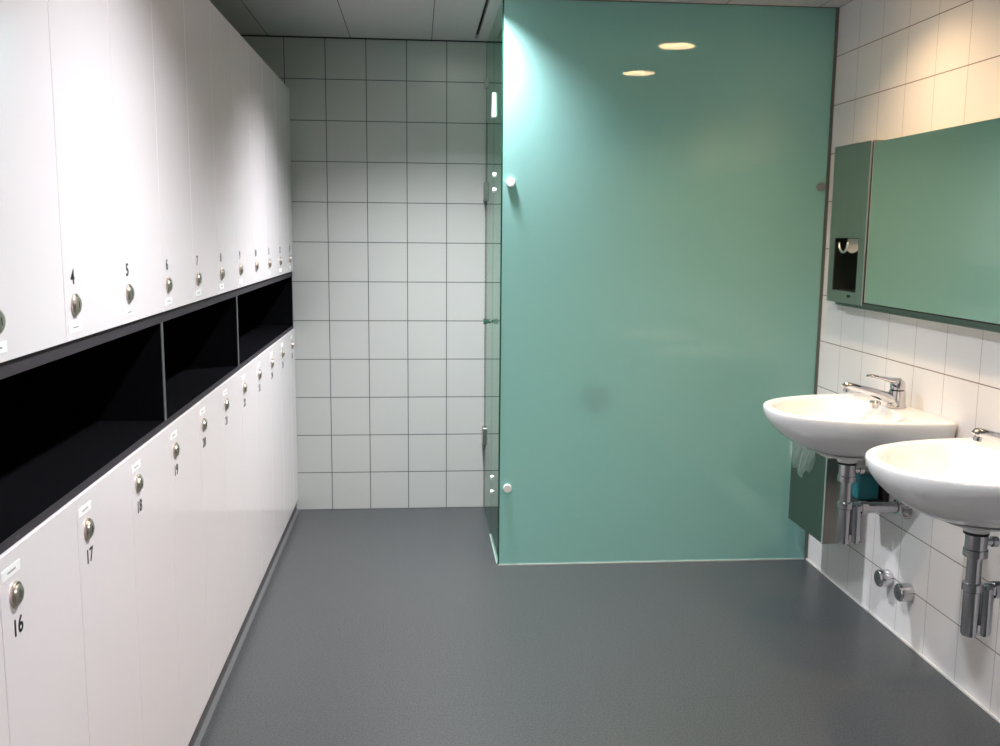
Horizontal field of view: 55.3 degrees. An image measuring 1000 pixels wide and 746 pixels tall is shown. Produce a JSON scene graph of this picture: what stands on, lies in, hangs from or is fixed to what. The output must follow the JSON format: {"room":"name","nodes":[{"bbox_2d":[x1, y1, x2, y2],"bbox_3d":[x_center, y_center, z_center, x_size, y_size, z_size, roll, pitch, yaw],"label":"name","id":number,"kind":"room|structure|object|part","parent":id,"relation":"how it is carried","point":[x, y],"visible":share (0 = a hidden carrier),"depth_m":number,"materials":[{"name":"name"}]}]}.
{"room":"changing room","nodes":[
{"label":"changing room","id":0,"kind":"room"},
{"bbox_2d":[242,36,503,509],"bbox_3d":[-0.128,-0.575,4.974,3.117,2.600,0.100,0,8,-5],"label":"wall","id":1,"kind":"structure","parent":0,"point":[388,137],"depth_m":4.89,"materials":[{"name":"white tile"}]},
{"bbox_2d":[188,503,299,745],"bbox_3d":[-1.127,0.973,3.114,0.440,0.060,3.843,0,8,-5],"label":"baseboard","id":2,"kind":"structure","parent":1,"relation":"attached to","point":[216,687],"depth_m":3.34,"materials":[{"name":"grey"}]},
{"bbox_2d":[0,613,9,745],"bbox_3d":[-0.989,0.753,1.313,0.509,0.901,0.332,0,8,-5],"label":"locker","id":3,"kind":"object","parent":2,"relation":"on","point":[4,729],"visible":1,"depth_m":1.45,"materials":[{"name":"white"}]},
{"bbox_2d":[0,500,89,745],"bbox_3d":[-1.017,0.704,1.641,0.509,0.901,0.332,0,8,-5],"label":"locker","id":4,"kind":"object","parent":2,"relation":"on","point":[41,607],"visible":0.99,"depth_m":1.62,"materials":[{"name":"white laminate"}]},
{"bbox_2d":[0,313,165,554],"bbox_3d":[-1.045,0.066,1.883,0.490,0.289,0.999,0,8,-5],"label":"open niche","id":5,"kind":"object","parent":4,"relation":"on","point":[72,411],"visible":0.88,"depth_m":2.32,"materials":[{"name":"grey laminate"}]},
{"bbox_2d":[0,0,65,362],"bbox_3d":[-1.006,-0.472,1.468,0.509,0.894,0.332,0,8,-5],"label":"locker","id":6,"kind":"object","parent":5,"relation":"on","point":[32,309],"visible":1,"depth_m":1.55,"materials":[{"name":"white laminate"}]},
{"bbox_2d":[47,0,122,341],"bbox_3d":[-1.034,-0.521,1.797,0.509,0.894,0.332,0,8,-5],"label":"locker","id":7,"kind":"object","parent":5,"relation":"on","point":[78,29],"visible":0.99,"depth_m":1.82,"materials":[{"name":"white laminate"}]},
{"bbox_2d":[107,0,163,323],"bbox_3d":[-1.062,-0.570,2.126,0.509,0.894,0.332,0,8,-5],"label":"locker","id":8,"kind":"object","parent":5,"relation":"on","point":[129,21],"visible":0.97,"depth_m":2.14,"materials":[{"name":"white laminate"}]},
{"bbox_2d":[72,458,142,745],"bbox_3d":[-1.045,0.655,1.970,0.509,0.901,0.332,0,8,-5],"label":"locker","id":9,"kind":"object","parent":2,"relation":"on","point":[104,508],"visible":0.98,"depth_m":1.96,"materials":[{"name":"white laminate"}]},
{"bbox_2d":[126,427,181,745],"bbox_3d":[-1.074,0.607,2.299,0.509,0.901,0.332,0,8,-5],"label":"locker","id":10,"kind":"object","parent":2,"relation":"on","point":[150,475],"visible":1,"depth_m":2.30,"materials":[{"name":"white laminate"}]},
{"bbox_2d":[166,404,208,745],"bbox_3d":[-1.102,0.558,2.627,0.509,0.901,0.332,0,8,-5],"label":"locker","id":11,"kind":"object","parent":2,"relation":"on","point":[184,436],"visible":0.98,"depth_m":2.63,"materials":[{"name":"white laminate"}]},
{"bbox_2d":[161,289,238,425],"bbox_3d":[-1.130,-0.080,2.869,0.490,0.289,0.999,0,8,-5],"label":"open niche","id":12,"kind":"object","parent":11,"relation":"on","point":[201,352],"visible":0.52,"depth_m":3.36,"materials":[{"name":"grey"}]},
{"bbox_2d":[151,0,194,311],"bbox_3d":[-1.091,-0.618,2.454,0.509,0.894,0.332,0,8,-5],"label":"locker","id":13,"kind":"object","parent":12,"relation":"on","point":[167,16],"visible":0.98,"depth_m":2.47,"materials":[{"name":"white laminate"}]},
{"bbox_2d":[183,0,218,301],"bbox_3d":[-1.119,-0.667,2.783,0.509,0.894,0.332,0,8,-5],"label":"locker","id":14,"kind":"object","parent":12,"relation":"on","point":[196,12],"visible":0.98,"depth_m":2.79,"materials":[{"name":"white laminate"}]},
{"bbox_2d":[209,1,237,293],"bbox_3d":[-1.147,-0.715,3.111,0.509,0.894,0.332,0,8,-5],"label":"locker","id":15,"kind":"object","parent":12,"relation":"on","point":[220,36],"visible":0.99,"depth_m":3.11,"materials":[{"name":"white laminate"}]},
{"bbox_2d":[196,385,230,696],"bbox_3d":[-1.130,0.510,2.956,0.509,0.901,0.332,0,8,-5],"label":"locker","id":16,"kind":"object","parent":2,"relation":"on","point":[210,406],"visible":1,"depth_m":2.96,"materials":[{"name":"white laminate"}]},
{"bbox_2d":[220,370,247,647],"bbox_3d":[-1.159,0.461,3.284,0.509,0.901,0.332,0,8,-5],"label":"locker","id":17,"kind":"object","parent":2,"relation":"on","point":[231,388],"visible":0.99,"depth_m":3.28,"materials":[{"name":"white laminate"}]},
{"bbox_2d":[240,358,262,609],"bbox_3d":[-1.187,0.413,3.613,0.509,0.901,0.332,0,8,-5],"label":"locker","id":18,"kind":"object","parent":2,"relation":"on","point":[249,371],"visible":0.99,"depth_m":3.62,"materials":[{"name":"white laminate"}]},
{"bbox_2d":[237,272,292,369],"bbox_3d":[-1.237,-0.263,4.105,0.490,0.289,1.508,0,8,-5],"label":"open niche","id":19,"kind":"object","parent":18,"relation":"on","point":[265,307],"visible":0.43,"depth_m":4.84,"materials":[{"name":"grey laminate"}]},
{"bbox_2d":[230,24,253,287],"bbox_3d":[-1.176,-0.764,3.440,0.509,0.894,0.332,0,8,-5],"label":"locker","id":20,"kind":"object","parent":19,"relation":"on","point":[239,46],"visible":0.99,"depth_m":3.45,"materials":[{"name":"white laminate"}]},
{"bbox_2d":[248,44,267,282],"bbox_3d":[-1.204,-0.812,3.768,0.509,0.894,0.332,0,8,-5],"label":"locker","id":21,"kind":"object","parent":19,"relation":"on","point":[254,60],"visible":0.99,"depth_m":3.77,"materials":[{"name":"white laminate"}]},
{"bbox_2d":[262,59,278,278],"bbox_3d":[-1.232,-0.861,4.097,0.509,0.894,0.332,0,8,-5],"label":"locker","id":22,"kind":"object","parent":19,"relation":"on","point":[267,73],"visible":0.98,"depth_m":4.11,"materials":[{"name":"white laminate"}]},
{"bbox_2d":[274,73,288,274],"bbox_3d":[-1.261,-0.910,4.426,0.509,0.894,0.332,0,8,-5],"label":"locker","id":23,"kind":"object","parent":19,"relation":"on","point":[279,88],"visible":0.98,"depth_m":4.44,"materials":[{"name":"white laminate"}]},
{"bbox_2d":[284,84,292,271],"bbox_3d":[-1.282,-0.947,4.676,0.509,0.894,0.174,0,8,-5],"label":"locker","id":24,"kind":"object","parent":19,"relation":"on","point":[287,99],"visible":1,"depth_m":4.69,"materials":[{"name":"white laminate"}]},
{"bbox_2d":[255,348,274,577],"bbox_3d":[-1.215,0.364,3.941,0.509,0.901,0.332,0,8,-5],"label":"locker","id":25,"kind":"object","parent":2,"relation":"on","point":[263,359],"visible":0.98,"depth_m":3.95,"materials":[{"name":"white laminate"}]},
{"bbox_2d":[268,339,284,549],"bbox_3d":[-1.243,0.316,4.270,0.509,0.901,0.332,0,8,-5],"label":"locker","id":26,"kind":"object","parent":2,"relation":"on","point":[275,348],"visible":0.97,"depth_m":4.28,"materials":[{"name":"white laminate"}]},
{"bbox_2d":[280,332,293,527],"bbox_3d":[-1.272,0.267,4.598,0.509,0.901,0.332,0,8,-5],"label":"locker","id":27,"kind":"object","parent":2,"relation":"on","point":[285,340],"visible":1,"depth_m":4.61,"materials":[{"name":"white laminate"}]},
{"bbox_2d":[289,328,297,506],"bbox_3d":[-1.293,0.230,4.849,0.509,0.901,0.174,0,8,-5],"label":"locker","id":28,"kind":"object","parent":2,"relation":"on","point":[292,332],"visible":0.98,"depth_m":4.87,"materials":[{"name":"white laminate"}]},
{"bbox_2d":[241,35,493,42],"bbox_3d":[-0.114,-1.653,4.762,2.917,0.006,0.006,0,8,-5],"label":"trim","id":29,"kind":"structure","parent":1,"relation":"attached to","point":[241,35],"depth_m":4.71,"materials":[{"name":"black"}]},
{"bbox_2d":[482,114,492,530],"bbox_3d":[-0.069,-0.244,4.736,0.047,1.992,0.474,0,8,-3],"label":"shower door","id":30,"kind":"structure","parent":1,"relation":"attached to","point":[488,185],"depth_m":4.72,"materials":[{"name":"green glass"}]},
{"bbox_3d":[-0.063,-0.246,4.554,0.037,0.028,0.028,0,8,-5],"label":"door knob","id":31,"kind":"part","parent":30,"relation":"part of","materials":[{"name":"silver metal"}]},
{"bbox_2d":[485,26,492,119],"bbox_3d":[-0.046,-1.430,4.578,0.024,0.384,0.442,0,8,-5],"label":"transom","id":32,"kind":"object","parent":1,"relation":"attached to","point":[489,56],"visible":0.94,"depth_m":4.58,"materials":[{"name":"green glass"}]},
{"bbox_2d":[209,0,851,40],"bbox_3d":[0.164,-1.209,1.533,3.117,0.060,6.747,0,8,-5],"label":"ceiling","id":33,"kind":"structure","parent":0,"point":[389,19],"depth_m":4.23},
{"bbox_2d":[476,0,487,33],"bbox_3d":[0.156,-1.203,1.527,0.016,0.010,6.435,0,8,-5],"label":"trim","id":34,"kind":"structure","parent":33,"relation":"attached to","point":[486,2],"depth_m":4.30,"materials":[{"name":"black metal"}]},
{"bbox_2d":[200,507,999,745],"bbox_3d":[0.141,1.245,1.894,3.117,0.100,6.747,0,8,-5],"label":"floor","id":35,"kind":"structure","parent":0,"point":[388,626],"depth_m":3.33,"materials":[{"name":"grey plastic"}]},
{"bbox_2d":[490,1,501,563],"bbox_3d":[-0.017,-0.367,4.263,0.025,2.396,0.419,0,8,-5],"label":"glass door","id":36,"kind":"structure","parent":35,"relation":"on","point":[496,95],"depth_m":4.24,"materials":[{"name":"teal glass"}]},
{"bbox_2d":[497,0,838,565],"bbox_3d":[0.703,-0.339,4.107,1.410,2.399,0.028,0,8,-5],"label":"glass wall","id":37,"kind":"structure","parent":35,"relation":"on","point":[665,166],"depth_m":4.09,"materials":[{"name":"teal glass"}]},
{"bbox_2d":[807,0,999,718],"bbox_3d":[1.677,-0.096,1.828,0.140,2.600,6.547,0,8,-5],"label":"wall","id":38,"kind":"structure","parent":0,"point":[904,67],"depth_m":3.36,"materials":[{"name":"white tile"}]},
{"bbox_2d":[788,442,864,543],"bbox_3d":[1.346,0.483,3.955,0.160,0.349,0.352,0,8,-5],"label":"waste bin","id":39,"kind":"object","parent":38,"relation":"attached to","point":[814,495],"visible":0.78,"depth_m":3.87,"materials":[{"name":"metal"}]},
{"bbox_3d":[1.269,0.482,3.952,0.002,0.346,0.343,0,8,-5],"label":"panel","id":40,"kind":"part","parent":39,"relation":"part of","materials":[{"name":"green metal"}]},
{"bbox_2d":[826,140,882,305],"bbox_3d":[1.448,-0.592,3.811,0.128,0.628,0.328,0,8,-5],"label":"paper towel dispenser","id":41,"kind":"object","parent":38,"relation":"attached to","point":[852,162],"visible":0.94,"depth_m":3.81,"materials":[{"name":"silver metal"}]},
{"bbox_2d":[847,239,858,252],"bbox_3d":[1.400,-0.504,3.787,0.005,0.057,0.105,0,8,-5],"label":"paper towel","id":42,"kind":"object","parent":41,"relation":"in","point":[853,243],"visible":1,"depth_m":3.79,"materials":[{"name":"white paper"}]},
{"bbox_2d":[763,393,956,465],"bbox_3d":[1.206,0.210,3.386,0.532,0.229,0.600,0,8,-5],"label":"basin","id":43,"kind":"object","parent":38,"relation":"attached to","point":[843,427],"visible":0.91,"depth_m":3.24,"materials":[{"name":"white ceramic"}]},
{"bbox_2d":[841,374,905,408],"bbox_3d":[1.322,0.062,3.375,0.237,0.118,0.068,0,8,-5],"label":"mixer tap","id":44,"kind":"object","parent":43,"relation":"on","point":[896,396],"visible":1,"depth_m":3.36,"materials":[{"name":"silver metal"}]},
{"bbox_3d":[1.305,0.074,3.375,0.204,0.085,0.046,0,8,-5],"label":"spout","id":45,"kind":"part","parent":44,"relation":"part of","materials":[{"name":"silver metal"}]},
{"bbox_3d":[1.354,0.023,3.372,0.122,0.039,0.039,0,8,-5],"label":"lever handle","id":46,"kind":"part","parent":44,"relation":"part of","materials":[{"name":"silver metal"}]},
{"bbox_2d":[886,389,905,408],"bbox_3d":[1.407,0.089,3.386,0.066,0.064,0.068,0,8,-5],"label":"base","id":47,"kind":"object","parent":44,"relation":"on","point":[895,398],"depth_m":3.36,"materials":[{"name":"silver metal"}]},
{"bbox_3d":[1.329,0.110,3.382,0.040,0.028,0.040,0,8,-5],"label":"waste knob","id":48,"kind":"part","parent":43,"relation":"part of","materials":[{"name":"silver metal"}]},
{"bbox_2d":[851,466,888,501],"bbox_3d":[1.391,0.418,3.608,0.128,0.128,0.085,0,8,-5],"label":"canister","id":49,"kind":"object","parent":38,"relation":"attached to","point":[865,488],"visible":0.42,"depth_m":3.58,"materials":[{"name":"teal plastic"}]},
{"bbox_2d":[836,464,912,544],"bbox_3d":[1.338,0.469,3.436,0.263,0.293,0.089,0,8,-5],"label":"trap","id":50,"kind":"object","parent":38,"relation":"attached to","point":[850,513],"visible":0.91,"depth_m":3.42,"materials":[{"name":"grey metal"}]},
{"bbox_3d":[1.312,0.347,3.416,0.094,0.030,0.030,0,8,-5],"label":"pop rod","id":51,"kind":"part","parent":50,"relation":"part of","materials":[{"name":"grey metal"}]},
{"bbox_3d":[1.372,0.484,3.441,0.187,0.050,0.050,0,8,-5],"label":"wall arm","id":52,"kind":"part","parent":50,"relation":"part of","materials":[{"name":"grey metal"}]},
{"bbox_2d":[874,569,893,586],"bbox_3d":[1.435,0.768,3.573,0.049,0.066,0.066,0,8,-5],"label":"cap","id":53,"kind":"object","parent":38,"relation":"attached to","point":[882,577],"visible":1,"depth_m":3.55,"materials":[{"name":"silver metal"}]},
{"bbox_2d":[806,558,999,722],"bbox_3d":[1.630,1.254,1.560,0.007,0.006,5.632,0,8,-5],"label":"trim","id":54,"kind":"structure","parent":38,"relation":"attached to","point":[808,560],"depth_m":3.40,"materials":[{"name":"grey plastic"}]},
{"bbox_2d":[894,583,914,601],"bbox_3d":[1.448,0.787,3.424,0.049,0.066,0.066,0,8,-5],"label":"cap","id":55,"kind":"object","parent":38,"relation":"attached to","point":[903,592],"visible":1,"depth_m":3.40,"materials":[{"name":"silver metal"}]},
{"bbox_2d":[835,118,999,332],"bbox_3d":[1.504,-0.423,2.730,0.046,0.630,2.350,0,8,-5],"label":"wall mirror","id":56,"kind":"object","parent":38,"relation":"attached to","point":[933,248],"visible":0.89,"depth_m":3.16,"materials":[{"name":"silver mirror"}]},
{"bbox_3d":[1.502,-0.122,2.775,0.046,0.021,2.350,0,8,-5],"label":"rail","id":57,"kind":"part","parent":56,"relation":"part of","materials":[{"name":"silver metal"}]},
{"bbox_2d":[865,438,999,536],"bbox_3d":[1.274,0.327,2.598,0.532,0.229,0.600,0,8,-5],"label":"basin","id":58,"kind":"object","parent":38,"relation":"attached to","point":[954,481],"visible":0.98,"depth_m":2.56,"materials":[{"name":"white ceramic"}]},
{"bbox_2d":[971,428,999,442],"bbox_3d":[1.390,0.179,2.586,0.237,0.118,0.068,0,8,-5],"label":"mixer tap","id":59,"kind":"object","parent":58,"relation":"on","point":[979,434],"visible":1,"depth_m":2.56,"materials":[{"name":"silver metal"}]},
{"bbox_2d":[960,534,999,637],"bbox_3d":[1.406,0.586,2.648,0.263,0.293,0.089,0,8,-5],"label":"trap","id":60,"kind":"object","parent":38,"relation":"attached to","point":[978,597],"visible":0.99,"depth_m":2.63,"materials":[{"name":"grey metal"}]},
{"bbox_3d":[1.440,0.601,2.653,0.187,0.050,0.050,0,8,-5],"label":"wall arm","id":61,"kind":"part","parent":60,"relation":"part of","materials":[{"name":"grey metal"}]},
{"bbox_3d":[1.380,0.463,2.627,0.094,0.030,0.030,0,8,-5],"label":"pop rod","id":62,"kind":"part","parent":60,"relation":"part of","materials":[{"name":"grey metal"}]}
]}

